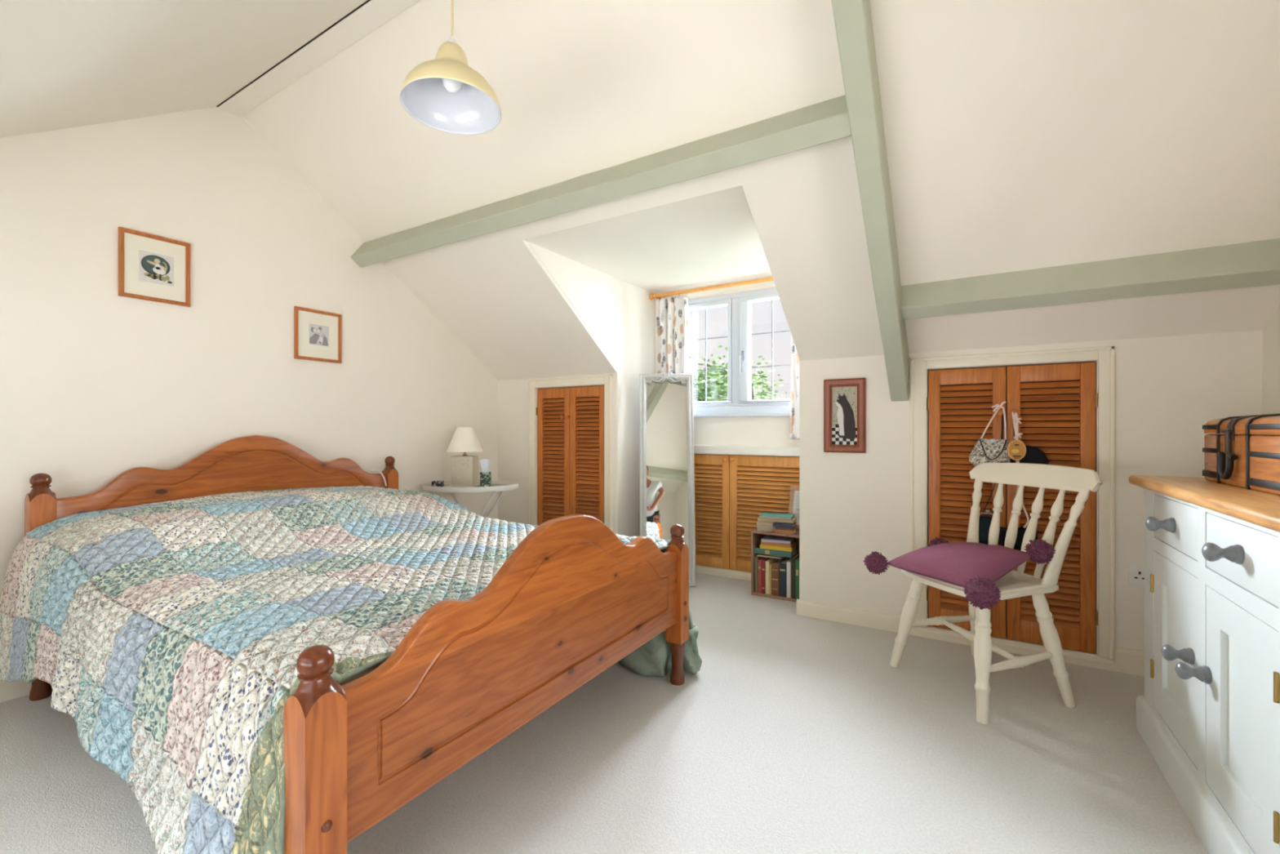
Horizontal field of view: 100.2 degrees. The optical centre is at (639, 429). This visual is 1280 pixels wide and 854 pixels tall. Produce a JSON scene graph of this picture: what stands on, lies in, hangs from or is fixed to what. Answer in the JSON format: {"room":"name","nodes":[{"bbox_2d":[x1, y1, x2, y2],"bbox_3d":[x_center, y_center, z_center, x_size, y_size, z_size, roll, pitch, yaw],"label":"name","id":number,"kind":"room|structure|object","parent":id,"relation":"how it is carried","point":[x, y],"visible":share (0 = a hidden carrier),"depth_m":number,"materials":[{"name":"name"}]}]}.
{"room":"bedroom","nodes":[
{"label":"bedroom","id":0,"kind":"room"},
{"bbox_2d":[0,106,497,602],"bbox_3d":[-2.123,-0.375,2.739,0.100,2.850,3.856,0,0,31],"label":"wall","id":1,"kind":"structure","parent":0,"point":[97,384],"depth_m":2.60,"materials":[{"name":"paint"}]},
{"bbox_2d":[0,680,52,702],"bbox_3d":[-2.074,1.000,2.708,0.016,0.100,3.656,0,0,31],"label":"baseboard","id":2,"kind":"structure","parent":1,"relation":"attached to","point":[14,689],"depth_m":2.09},
{"bbox_2d":[118,226,190,306],"bbox_3d":[-2.220,-0.738,2.457,0.020,0.302,0.253,0,0,31],"label":"framed print","id":3,"kind":"object","parent":1,"relation":"attached to","point":[152,268],"visible":1,"depth_m":2.45,"materials":[{"name":"brown wood"}]},
{"bbox_2d":[216,0,370,106],"bbox_3d":[-0.318,-1.627,1.580,4.184,0.045,0.010,0,0,31],"label":"trim","id":4,"kind":"structure","parent":1,"relation":"attached to","point":[367,1],"depth_m":2.26,"materials":[{"name":"white paint"}]},
{"bbox_2d":[293,306,342,363],"bbox_3d":[-1.845,-0.538,3.077,0.020,0.290,0.258,0,0,31],"label":"framed print","id":5,"kind":"object","parent":1,"relation":"attached to","point":[317,334],"visible":1,"depth_m":3.07,"materials":[{"name":"brown wood"}]},
{"bbox_2d":[309,323,328,346],"bbox_3d":[-1.845,-0.541,3.081,0.003,0.117,0.110,0,0,31],"label":"print","id":6,"kind":"object","parent":5,"relation":"attached to","point":[318,332],"depth_m":3.08},
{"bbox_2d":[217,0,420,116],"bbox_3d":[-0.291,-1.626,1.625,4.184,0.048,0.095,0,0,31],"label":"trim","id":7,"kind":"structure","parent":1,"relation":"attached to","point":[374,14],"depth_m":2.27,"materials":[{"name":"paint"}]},
{"bbox_2d":[351,95,851,267],"bbox_3d":[-0.472,-1.103,2.582,2.884,0.212,0.192,0,0,31],"label":"beam","id":8,"kind":"structure","parent":1,"relation":"attached to","point":[827,121],"depth_m":2.23,"materials":[{"name":"green paint"}]},
{"bbox_2d":[527,241,655,537],"bbox_3d":[-0.273,-0.050,3.550,0.063,2.200,1.610,0,0,31],"label":"wall","id":9,"kind":"structure","parent":0,"point":[620,314],"depth_m":3.75,"materials":[{"name":"paint"}]},
{"bbox_2d":[695,564,751,581],"bbox_3d":[0.641,1.022,3.801,1.247,0.055,0.035,0,0,31],"label":"trim","id":10,"kind":"structure","parent":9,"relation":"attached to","point":[745,575],"depth_m":3.81,"materials":[{"name":"beige paint"}]},
{"bbox_2d":[0,572,1208,853],"bbox_3d":[-0.152,1.100,1.854,4.388,0.100,4.386,0,0,31],"label":"floor","id":11,"kind":"structure","parent":0,"point":[793,733],"depth_m":1.66,"materials":[{"name":"carpet"}]},
{"bbox_2d":[24,435,688,853],"bbox_3d":[-1.083,0.540,2.176,2.212,1.020,1.611,0,0,31],"label":"bed","id":12,"kind":"object","parent":11,"relation":"on","point":[572,600],"visible":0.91,"depth_m":1.40,"materials":[{"name":"brown wood"}]},
{"bbox_2d":[0,485,702,853],"bbox_3d":[-1.056,0.672,2.141,2.104,0.743,1.699,0,0,31],"label":"patchwork quilt","id":13,"kind":"object","parent":12,"relation":"on","point":[172,634],"visible":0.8,"depth_m":1.52,"materials":[{"name":"multicoloured fabric"}]},
{"bbox_2d":[339,662,383,685],"bbox_3d":[-1.102,0.594,2.152,2.005,0.178,1.340,0,0,31],"label":"mattress","id":14,"kind":"object","parent":12,"relation":"on","point":[368,670],"visible":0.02,"depth_m":1.11,"materials":[{"name":"fabric"}]},
{"bbox_2d":[370,469,386,485],"bbox_3d":[-1.601,0.297,3.282,0.017,0.109,0.098,0,0,39],"label":"cable","id":15,"kind":"object","parent":12,"relation":"hanging from","point":[372,470],"visible":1,"depth_m":3.29,"materials":[{"name":"plastic"}]},
{"bbox_2d":[422,480,519,517],"bbox_3d":[-1.138,0.710,3.612,0.636,0.690,0.470,0,0,0],"label":"tray table","id":16,"kind":"object","parent":11,"relation":"on","point":[497,486],"visible":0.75,"depth_m":3.46,"materials":[{"name":"white wood"}]},
{"bbox_2d":[431,480,444,486],"bbox_3d":[-1.331,0.364,3.525,0.072,0.050,0.050,0,0,-9],"label":"trinket box","id":17,"kind":"object","parent":16,"relation":"on","point":[434,483],"visible":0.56,"depth_m":3.50,"materials":[{"name":"multicoloured ceramic"}]},
{"bbox_2d":[444,485,460,487],"bbox_3d":[-1.230,0.379,3.518,0.138,0.018,0.052,0,0,14],"label":"string","id":18,"kind":"object","parent":16,"relation":"on","point":[446,486],"visible":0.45,"depth_m":3.51,"materials":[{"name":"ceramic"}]},
{"bbox_2d":[446,426,483,487],"bbox_3d":[-1.198,0.188,3.667,0.236,0.404,0.236,0,0,7],"label":"table lamp","id":19,"kind":"object","parent":16,"relation":"on","point":[464,468],"visible":1,"depth_m":3.61,"materials":[{"name":"ceramic"}]},
{"bbox_2d":[422,480,519,493],"bbox_3d":[-1.138,0.384,3.612,0.636,0.037,0.470,0,0,0],"label":"tray","id":20,"kind":"object","parent":16,"relation":"on","point":[497,486],"depth_m":3.44,"materials":[{"name":"white metal"}]},
{"bbox_2d":[479,458,491,486],"bbox_3d":[-1.003,0.289,3.478,0.074,0.200,0.074,0,0,31],"label":"pot","id":21,"kind":"object","parent":16,"relation":"on","point":[485,475],"visible":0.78,"depth_m":3.47,"materials":[{"name":"ceramic"}]},
{"bbox_2d":[640,371,696,586],"bbox_3d":[0.185,0.321,3.726,0.375,1.455,0.346,0,0,0],"label":"floor mirror","id":22,"kind":"object","parent":11,"relation":"on","point":[667,467],"visible":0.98,"depth_m":3.69,"materials":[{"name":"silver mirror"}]},
{"bbox_2d":[646,380,688,546],"bbox_3d":[0.185,0.328,3.675,0.295,1.372,0.006,0,-8,0],"label":"mirror glass","id":23,"kind":"object","parent":22,"relation":"attached to","point":[667,402],"depth_m":3.69,"materials":[{"name":"mirror"}]},
{"bbox_2d":[751,528,799,602],"bbox_3d":[0.916,0.848,3.423,0.340,0.405,0.265,0,0,31],"label":"crate","id":24,"kind":"object","parent":11,"relation":"on","point":[757,535],"visible":0.18,"depth_m":3.40,"materials":[{"name":"brown wood"}]},
{"bbox_2d":[754,554,762,592],"bbox_3d":[0.776,0.921,3.465,0.022,0.228,0.153,0,0,31],"label":"book","id":25,"kind":"object","parent":24,"relation":"in","point":[756,557],"visible":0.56,"depth_m":3.40,"materials":[{"name":"green paper"}]},
{"bbox_2d":[756,553,782,559],"bbox_3d":[0.839,0.802,3.421,0.150,0.010,0.123,0,0,28],"label":"book","id":26,"kind":"object","parent":25,"relation":"on","point":[758,554],"visible":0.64,"depth_m":3.38,"materials":[{"name":"beige paper"}]},
{"bbox_2d":[754,545,798,557],"bbox_3d":[0.867,0.771,3.409,0.235,0.034,0.148,0,0,32],"label":"book","id":27,"kind":"object","parent":26,"relation":"on","point":[757,549],"visible":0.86,"depth_m":3.35,"materials":[{"name":"teal paper"}]},
{"bbox_2d":[760,543,796,551],"bbox_3d":[0.880,0.741,3.402,0.200,0.024,0.143,0,0,29],"label":"book","id":28,"kind":"object","parent":27,"relation":"on","point":[762,546],"visible":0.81,"depth_m":3.34,"materials":[{"name":"yellow paper"}]},
{"bbox_2d":[760,540,796,547],"bbox_3d":[0.882,0.720,3.401,0.190,0.018,0.143,0,0,30],"label":"book","id":29,"kind":"object","parent":28,"relation":"on","point":[793,543],"visible":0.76,"depth_m":3.34,"materials":[{"name":"paper"}]},
{"bbox_2d":[761,535,794,544],"bbox_3d":[0.876,0.701,3.404,0.180,0.018,0.133,0,0,26],"label":"book","id":30,"kind":"object","parent":29,"relation":"on","point":[772,539],"visible":1,"depth_m":3.37,"materials":[{"name":"paper"}]},
{"bbox_2d":[758,556,764,593],"bbox_3d":[0.796,0.931,3.452,0.021,0.208,0.153,0,0,31],"label":"book","id":31,"kind":"object","parent":24,"relation":"in","point":[762,557],"visible":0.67,"depth_m":3.39,"materials":[{"name":"red paper"}]},
{"bbox_2d":[761,557,770,593],"bbox_3d":[0.817,0.929,3.440,0.022,0.212,0.153,0,0,31],"label":"book","id":32,"kind":"object","parent":24,"relation":"in","point":[763,561],"visible":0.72,"depth_m":3.37,"materials":[{"name":"red paper"}]},
{"bbox_2d":[756,524,775,531],"bbox_3d":[0.821,0.633,3.450,0.130,0.022,0.123,0,0,11],"label":"book","id":33,"kind":"object","parent":24,"relation":"on","point":[766,529],"visible":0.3,"depth_m":3.39,"materials":[{"name":"beige paper"}]},
{"bbox_2d":[756,521,775,528],"bbox_3d":[0.819,0.611,3.452,0.125,0.021,0.123,0,0,14],"label":"book","id":34,"kind":"object","parent":33,"relation":"on","point":[757,525],"visible":0.48,"depth_m":3.40,"materials":[{"name":"beige paper"}]},
{"bbox_2d":[757,518,775,524],"bbox_3d":[0.823,0.590,3.449,0.120,0.020,0.118,0,0,9],"label":"book","id":35,"kind":"object","parent":34,"relation":"on","point":[759,522],"visible":0.32,"depth_m":3.40,"materials":[{"name":"beige paper"}]},
{"bbox_2d":[757,516,796,523],"bbox_3d":[0.875,0.571,3.412,0.220,0.020,0.133,0,0,24],"label":"book","id":36,"kind":"object","parent":35,"relation":"on","point":[794,518],"visible":0.59,"depth_m":3.36,"materials":[{"name":"beige paper"}]},
{"bbox_2d":[759,511,794,519],"bbox_3d":[0.873,0.552,3.413,0.200,0.016,0.153,0,0,22],"label":"book","id":37,"kind":"object","parent":36,"relation":"on","point":[763,515],"visible":1,"depth_m":3.38,"materials":[{"name":"teal paper"}]},
{"bbox_2d":[765,557,776,594],"bbox_3d":[0.838,0.932,3.427,0.022,0.206,0.153,0,0,31],"label":"book","id":38,"kind":"object","parent":24,"relation":"in","point":[771,560],"visible":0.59,"depth_m":3.36,"materials":[{"name":"beige paper"}]},
{"bbox_2d":[768,561,773,595],"bbox_3d":[0.849,0.943,3.409,0.011,0.186,0.133,0,0,31],"label":"book","id":39,"kind":"object","parent":24,"relation":"on","point":[770,565],"visible":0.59,"depth_m":3.35,"materials":[{"name":"yellow paper"}]},
{"bbox_2d":[771,558,782,595],"bbox_3d":[0.880,0.938,3.401,0.046,0.196,0.153,0,0,31],"label":"book","id":40,"kind":"object","parent":24,"relation":"on","point":[775,566],"visible":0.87,"depth_m":3.34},
{"bbox_2d":[778,558,789,596],"bbox_3d":[0.921,0.933,3.377,0.044,0.205,0.153,0,0,31],"label":"book","id":41,"kind":"object","parent":24,"relation":"on","point":[782,565],"visible":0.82,"depth_m":3.31,"materials":[{"name":"blue paper"}]},
{"bbox_2d":[774,528,796,534],"bbox_3d":[0.911,0.632,3.346,0.108,0.024,0.113,0,0,28],"label":"book","id":42,"kind":"object","parent":24,"relation":"on","point":[776,531],"visible":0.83,"depth_m":3.30,"materials":[{"name":"brown paper"}]},
{"bbox_2d":[775,527,795,530],"bbox_3d":[0.909,0.614,3.347,0.100,0.012,0.103,0,0,27],"label":"book","id":43,"kind":"object","parent":42,"relation":"on","point":[779,528],"visible":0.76,"depth_m":3.30,"materials":[{"name":"paper"}]},
{"bbox_2d":[773,522,795,528],"bbox_3d":[0.905,0.596,3.349,0.118,0.022,0.113,0,0,29],"label":"book","id":44,"kind":"object","parent":43,"relation":"on","point":[784,525],"visible":0.93,"depth_m":3.31,"materials":[{"name":"blue paper"}]},
{"bbox_2d":[786,558,791,597],"bbox_3d":[0.952,0.925,3.358,0.024,0.220,0.153,0,0,31],"label":"book","id":45,"kind":"object","parent":24,"relation":"in","point":[788,562],"visible":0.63,"depth_m":3.29,"materials":[{"name":"white paper"}]},
{"bbox_2d":[788,485,799,528],"bbox_3d":[1.061,0.509,3.455,0.200,0.271,0.074,0,0,35],"label":"sheet","id":46,"kind":"object","parent":24,"relation":"on","point":[793,508],"visible":0.31,"depth_m":3.49,"materials":[{"name":"white paper"}]},
{"bbox_2d":[791,553,799,598],"bbox_3d":[0.976,0.912,3.344,0.026,0.246,0.153,0,0,31],"label":"book","id":47,"kind":"object","parent":24,"relation":"in","point":[794,557],"visible":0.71,"depth_m":3.28,"materials":[{"name":"paper"}]},
{"bbox_2d":[795,556,799,599],"bbox_3d":[0.998,0.915,3.330,0.020,0.240,0.153,0,0,31],"label":"book","id":48,"kind":"object","parent":24,"relation":"in","point":[797,558],"visible":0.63,"depth_m":3.26,"materials":[{"name":"green paper"}]},
{"bbox_2d":[889,462,1102,724],"bbox_3d":[1.429,0.601,2.218,0.586,0.907,0.560,0,0,-15],"label":"spindle chair","id":49,"kind":"object","parent":11,"relation":"on","point":[1015,584],"visible":0.86,"depth_m":2.14,"materials":[{"name":"white wood"}]},
{"bbox_2d":[862,537,1055,609],"bbox_3d":[1.303,0.531,2.194,0.521,0.207,0.593,0,0,-23],"label":"cushion","id":50,"kind":"object","parent":49,"relation":"on","point":[974,566],"visible":1,"depth_m":2.08,"materials":[{"name":"fabric"}]},
{"bbox_2d":[1128,475,1279,853],"bbox_3d":[1.651,0.606,1.309,0.522,0.889,1.100,0,0,31],"label":"sideboard","id":51,"kind":"object","parent":11,"relation":"on","point":[1208,713],"visible":1,"depth_m":1.34,"materials":[{"name":"paint"}]},
{"bbox_2d":[1128,475,1279,532],"bbox_3d":[1.661,0.177,1.303,0.498,0.032,1.100,0,0,31],"label":"countertop","id":52,"kind":"structure","parent":51,"relation":"on","point":[1262,508],"depth_m":1.32,"materials":[{"name":"brown wood"}]},
{"bbox_2d":[1202,413,1279,494],"bbox_3d":[1.774,0.057,1.422,0.304,0.208,0.504,0,0,31],"label":"wooden chest","id":53,"kind":"object","parent":51,"relation":"on","point":[1247,455],"visible":1,"depth_m":1.46,"materials":[{"name":"brown wood"}]},
{"bbox_2d":[0,0,1279,380],"bbox_3d":[-0.289,-1.030,1.628,4.188,1.431,3.856,0,0,31],"label":"ceiling","id":54,"kind":"structure","parent":0,"point":[1020,135],"depth_m":2.00,"materials":[{"name":"paint"}]},
{"bbox_2d":[400,0,501,134],"bbox_3d":[-0.543,-1.238,1.550,0.276,0.620,0.276,0,0,31],"label":"pendant lamp","id":55,"kind":"object","parent":54,"relation":"hanging from","point":[443,93],"visible":1,"depth_m":1.59,"materials":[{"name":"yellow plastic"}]},
{"bbox_2d":[522,185,772,293],"bbox_3d":[0.291,-1.087,3.223,1.367,0.125,1.585,0,0,31],"label":"ceiling","id":56,"kind":"structure","parent":0,"point":[713,238],"depth_m":2.99,"materials":[{"name":"paint"}]},
{"bbox_2d":[655,275,799,456],"bbox_3d":[0.660,-0.010,3.833,1.367,2.120,0.160,0,0,31],"label":"wall","id":57,"kind":"structure","parent":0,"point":[749,430],"depth_m":3.76,"materials":[{"name":"paint"}]},
{"bbox_2d":[648,276,773,299],"bbox_3d":[0.622,-1.005,3.768,1.244,0.048,0.108,0,0,31],"label":"curtain rod","id":58,"kind":"object","parent":57,"relation":"attached to","point":[651,296],"visible":0.72,"depth_m":3.79,"materials":[{"name":"brown wood"}]},
{"bbox_2d":[654,288,688,373],"bbox_3d":[0.236,-0.478,3.975,0.272,1.086,0.059,0,0,31],"label":"curtain","id":59,"kind":"object","parent":58,"relation":"hanging from","point":[672,313],"visible":0.54,"depth_m":3.97,"materials":[{"name":"white fabric"}]},
{"bbox_2d":[789,337,799,439],"bbox_3d":[1.054,-0.477,3.477,0.167,1.085,0.062,0,0,31],"label":"curtain","id":60,"kind":"object","parent":58,"relation":"hanging from","point":[794,399],"visible":0.17,"depth_m":3.50,"materials":[{"name":"white fabric"}]},
{"bbox_2d":[654,280,791,417],"bbox_3d":[0.650,-0.556,3.816,1.247,0.937,0.120,0,0,31],"label":"window","id":61,"kind":"structure","parent":57,"relation":"attached to","point":[738,304],"depth_m":3.78,"materials":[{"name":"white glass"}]},
{"bbox_2d":[693,453,799,572],"bbox_3d":[0.633,0.587,3.788,1.238,0.810,0.059,0,0,31],"label":"door","id":62,"kind":"structure","parent":57,"relation":"attached to","point":[731,491],"depth_m":3.77,"materials":[{"name":"brown wood"}]},
{"bbox_2d":[799,359,799,599],"bbox_3d":[0.842,-0.050,2.875,0.063,2.200,1.610,0,0,31],"label":"wall","id":63,"kind":"structure","parent":0,"point":[799,359],"depth_m":3.04,"materials":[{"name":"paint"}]},
{"bbox_2d":[497,329,1262,655],"bbox_3d":[0.684,0.315,3.234,4.188,1.470,0.100,0,0,31],"label":"wall","id":64,"kind":"structure","parent":0,"point":[853,505],"depth_m":2.77,"materials":[{"name":"paint"}]},
{"bbox_2d":[528,373,612,530],"bbox_3d":[-0.512,0.310,3.912,0.764,1.380,0.078,0,0,31],"label":"door","id":65,"kind":"structure","parent":64,"relation":"in","point":[575,424],"depth_m":3.90,"materials":[{"name":"brown wood"}]},
{"bbox_2d":[823,377,866,453],"bbox_3d":[1.108,-0.074,2.903,0.214,0.400,0.022,0,0,31],"label":"picture","id":66,"kind":"object","parent":64,"relation":"attached to","point":[844,399],"visible":1,"depth_m":2.90,"materials":[{"name":"brown wood"}]},
{"bbox_2d":[831,387,857,444],"bbox_3d":[1.110,-0.073,2.906,0.133,0.313,0.003,0,0,31],"label":"painting","id":67,"kind":"object","parent":66,"relation":"attached to","point":[844,400],"depth_m":2.91,"materials":[{"name":"multicoloured"}]},
{"bbox_2d":[831,0,908,401],"bbox_3d":[0.891,-0.880,2.024,0.083,1.489,1.785,0,0,31],"label":"ceiling beam","id":68,"kind":"structure","parent":64,"relation":"attached to","point":[852,18],"depth_m":1.90,"materials":[{"name":"green paint"}]},
{"bbox_2d":[796,599,1144,676],"bbox_3d":[1.804,0.997,2.797,1.820,0.106,0.546,0,0,31],"label":"baseboard","id":69,"kind":"structure","parent":64,"relation":"attached to","point":[1126,660],"depth_m":2.65,"materials":[{"name":"white wood"}]},
{"bbox_2d":[910,346,1114,659],"bbox_3d":[1.734,0.320,2.552,0.793,1.361,0.078,0,0,31],"label":"door","id":70,"kind":"structure","parent":64,"relation":"in","point":[1055,404],"depth_m":2.50,"materials":[{"name":"brown wood"}]},
{"bbox_2d":[968,400,1009,466],"bbox_3d":[1.662,0.028,2.551,0.164,0.320,0.046,0,0,31],"label":"bag","id":71,"kind":"object","parent":70,"relation":"hanging from","point":[985,451],"visible":0.98,"depth_m":2.53,"materials":[{"name":"grey fabric"}]},
{"bbox_2d":[978,413,1003,544],"bbox_3d":[1.673,0.238,2.559,0.106,0.627,0.035,0,0,31],"label":"purse","id":72,"kind":"object","parent":70,"relation":"hanging from","point":[984,522],"visible":0.61,"depth_m":2.56,"materials":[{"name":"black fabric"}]},
{"bbox_2d":[1007,412,1026,460],"bbox_3d":[1.744,0.031,2.481,0.072,0.224,0.041,0,0,31],"label":"tag","id":73,"kind":"object","parent":70,"relation":"hanging from","point":[1016,449],"visible":1,"depth_m":2.47,"materials":[{"name":"brown wood"}]},
{"bbox_2d":[998,413,1037,551],"bbox_3d":[1.759,0.250,2.493,0.150,0.651,0.052,0,0,31],"label":"shoulder bag","id":74,"kind":"object","parent":70,"relation":"hanging from","point":[1020,532],"visible":0.41,"depth_m":2.49,"materials":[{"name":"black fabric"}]},
{"bbox_2d":[1010,424,1048,464],"bbox_3d":[1.800,0.062,2.475,0.142,0.285,0.034,0,0,31],"label":"clutch bag","id":75,"kind":"object","parent":70,"relation":"hanging from","point":[1033,455],"visible":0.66,"depth_m":2.45,"materials":[{"name":"black fabric"}]},
{"bbox_2d":[1128,564,1144,586],"bbox_3d":[2.161,0.625,2.274,0.130,0.086,0.010,0,0,31],"label":"wall socket","id":76,"kind":"object","parent":64,"relation":"attached to","point":[1135,572],"visible":0.43,"depth_m":2.29,"materials":[{"name":"white plastic"}]},
{"bbox_2d":[1262,300,1279,414],"bbox_3d":[1.544,-0.375,0.517,0.100,2.850,3.856,0,0,31],"label":"wall","id":77,"kind":"structure","parent":0,"point":[1271,331],"depth_m":2.04,"materials":[{"name":"paint"}]},
{"bbox_2d":[900,238,1279,319],"bbox_3d":[1.730,-0.592,2.131,1.252,0.194,0.162,0,0,31],"label":"ceiling beam","id":78,"kind":"structure","parent":77,"relation":"attached to","point":[1257,263],"depth_m":2.04,"materials":[{"name":"green paint"}]},
{"label":"outside","id":79,"kind":"structure","parent":0,"visible":0},
{"bbox_3d":[16.581,3.700,27.369,60.000,0.100,56.000,0,0,31],"label":"ground","id":80,"kind":"structure","parent":79,"visible":0},
{"bbox_2d":[687,345,727,401],"bbox_3d":[1.165,0.988,11.180,2.387,5.333,2.729,0,0,31],"label":"tree","id":81,"kind":"object","parent":80,"relation":"on","point":[699,390],"visible":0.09,"depth_m":10.70,"materials":[{"name":"green plant"}]},
{"bbox_2d":[751,355,786,399],"bbox_3d":[2.808,0.901,13.494,2.784,5.505,2.038,0,0,-26],"label":"tree","id":82,"kind":"object","parent":80,"relation":"on","point":[757,382],"visible":0.03,"depth_m":13.46,"materials":[{"name":"green plant"}]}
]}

